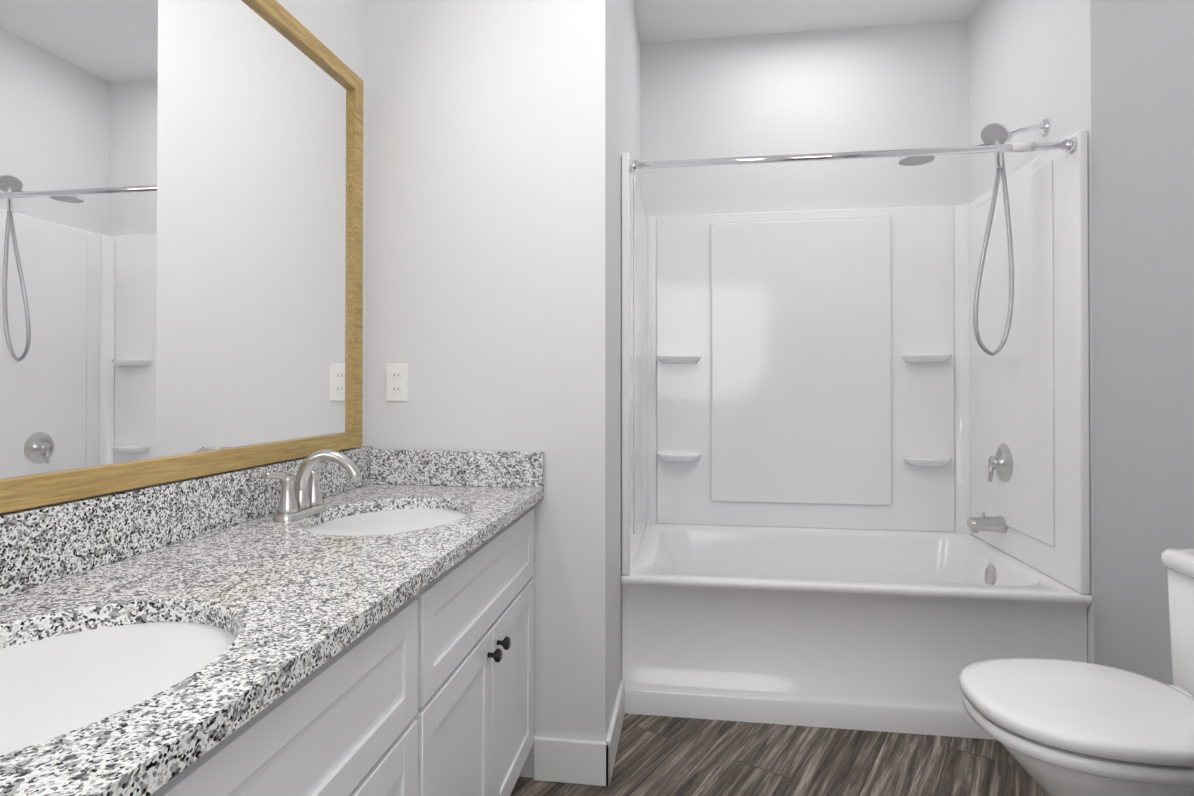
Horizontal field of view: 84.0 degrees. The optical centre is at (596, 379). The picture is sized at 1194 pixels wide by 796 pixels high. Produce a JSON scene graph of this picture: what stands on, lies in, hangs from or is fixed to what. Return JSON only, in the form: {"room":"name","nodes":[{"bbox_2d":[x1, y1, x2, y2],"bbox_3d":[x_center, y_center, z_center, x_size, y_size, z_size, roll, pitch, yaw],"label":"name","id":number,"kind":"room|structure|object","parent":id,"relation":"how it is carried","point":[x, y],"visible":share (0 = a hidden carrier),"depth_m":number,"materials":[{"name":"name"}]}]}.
{"room":"bathroom","nodes":[
{"label":"bathroom","id":0,"kind":"room"},
{"bbox_2d":[1,0,367,513],"bbox_3d":[-0.952,-0.263,0.719,0.100,2.860,2.700,0,0,8],"label":"wall","id":1,"kind":"structure","parent":0,"point":[338,29],"depth_m":1.96,"materials":[{"name":"white paint"}]},
{"bbox_2d":[0,0,362,513],"bbox_3d":[-0.837,-0.354,1.077,0.022,1.091,1.820,0,0,8],"label":"mirror","id":2,"kind":"object","parent":1,"relation":"attached to","point":[181,239],"visible":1,"depth_m":1.27,"materials":[{"name":"clear glass"}]},
{"bbox_2d":[0,446,371,593],"bbox_3d":[-0.836,0.252,1.091,0.021,0.115,1.917,0,0,8],"label":"backsplash","id":3,"kind":"structure","parent":1,"relation":"attached to","point":[43,543],"depth_m":1.14,"materials":[{"name":"grey stone"}]},
{"bbox_2d":[367,0,640,777],"bbox_3d":[-0.288,-0.247,2.725,0.842,2.860,1.461,0,0,8],"label":"wall","id":4,"kind":"structure","parent":0,"point":[503,136],"depth_m":1.99,"materials":[{"name":"white paint"}]},
{"bbox_2d":[386,363,407,400],"bbox_3d":[-0.612,0.008,2.027,0.070,0.116,0.008,0,0,8],"label":"electrical outlet plate","id":5,"kind":"object","parent":4,"relation":"attached to","point":[396,381],"visible":1,"depth_m":2.02,"materials":[{"name":"white plastic"}]},
{"bbox_2d":[368,449,543,485],"bbox_3d":[-0.424,0.264,1.990,0.538,0.105,0.020,0,0,8],"label":"backsplash","id":6,"kind":"structure","parent":4,"relation":"attached to","point":[414,467],"depth_m":1.98,"materials":[{"name":"grey stone"}]},
{"bbox_2d":[533,736,609,786],"bbox_3d":[-0.074,1.114,1.938,0.227,0.125,0.015,0,0,8],"label":"baseboard","id":7,"kind":"structure","parent":4,"relation":"attached to","point":[570,761],"depth_m":1.93,"materials":[{"name":"white paint"}]},
{"bbox_2d":[606,679,624,786],"bbox_3d":[0.060,1.116,2.128,0.015,0.125,0.429,0,0,8],"label":"baseboard return","id":8,"kind":"object","parent":4,"relation":"attached to","point":[615,728],"visible":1,"depth_m":2.06,"materials":[{"name":"white paint"}]},
{"bbox_2d":[510,713,1046,795],"bbox_3d":[0.323,1.197,1.262,2.466,0.050,4.161,0,0,8],"label":"floor","id":9,"kind":"structure","parent":0,"point":[666,756],"depth_m":2.03,"materials":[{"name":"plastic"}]},
{"bbox_2d":[124,494,543,795],"bbox_3d":[-0.566,0.755,1.058,0.563,0.830,1.897,0,0,8],"label":"bathroom vanity","id":10,"kind":"object","parent":9,"relation":"on","point":[433,695],"depth_m":1.10,"materials":[{"name":"white paint"}]},
{"bbox_2d":[0,482,543,795],"bbox_3d":[-0.570,0.325,1.052,0.559,0.030,1.917,0,0,8],"label":"countertop","id":11,"kind":"structure","parent":10,"relation":"on","point":[310,589],"depth_m":0.93,"materials":[{"name":"grey stone"}]},
{"bbox_2d":[0,606,263,765],"bbox_3d":[-0.605,0.408,0.704,0.378,0.167,0.473,0,0,8],"label":"sink","id":12,"kind":"object","parent":11,"relation":"in","point":[56,671],"depth_m":0.80,"materials":[{"name":"white ceramic"}]},
{"bbox_2d":[260,447,367,521],"bbox_3d":[-0.626,0.237,1.532,0.177,0.152,0.229,0,0,8],"label":"faucet","id":13,"kind":"object","parent":11,"relation":"on","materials":[{"name":"silver metal"}]},
{"bbox_2d":[296,502,467,533],"bbox_3d":[-0.482,0.415,1.555,0.378,0.167,0.473,0,0,8],"label":"sink","id":14,"kind":"object","parent":11,"relation":"in","point":[373,517],"depth_m":1.65,"materials":[{"name":"white ceramic"}]},
{"bbox_2d":[621,118,1091,739],"bbox_3d":[0.906,0.117,2.709,1.521,2.131,0.943,0,0,8],"label":"bathtub","id":15,"kind":"object","parent":9,"relation":"on","point":[855,470],"visible":0.98,"depth_m":2.88,"materials":[{"name":"white plastic"}]},
{"bbox_2d":[959,548,1193,795],"bbox_3d":[1.135,0.778,1.386,0.668,0.789,0.419,0,0,8],"label":"toilet","id":16,"kind":"object","parent":9,"relation":"on","point":[1056,727],"visible":1,"depth_m":1.34,"materials":[{"name":"white ceramic"}]},
{"bbox_2d":[641,19,968,215],"bbox_3d":[0.980,-0.243,3.230,1.524,2.860,0.100,0,0,8],"label":"wall","id":17,"kind":"structure","parent":0,"point":[893,87],"depth_m":3.18,"materials":[{"name":"white paint"}]},
{"bbox_2d":[634,0,982,43],"bbox_3d":[0.323,-1.713,1.284,2.466,0.050,4.161,0,0,8],"label":"ceiling","id":18,"kind":"structure","parent":0,"point":[668,20],"depth_m":3.05,"materials":[{"name":"white paint"}]},
{"bbox_2d":[969,0,1193,684],"bbox_3d":[1.494,-0.260,1.104,0.100,2.860,4.161,0,0,8],"label":"wall","id":19,"kind":"structure","parent":0,"point":[1142,124],"depth_m":1.96,"materials":[{"name":"grey paint"}]}
]}

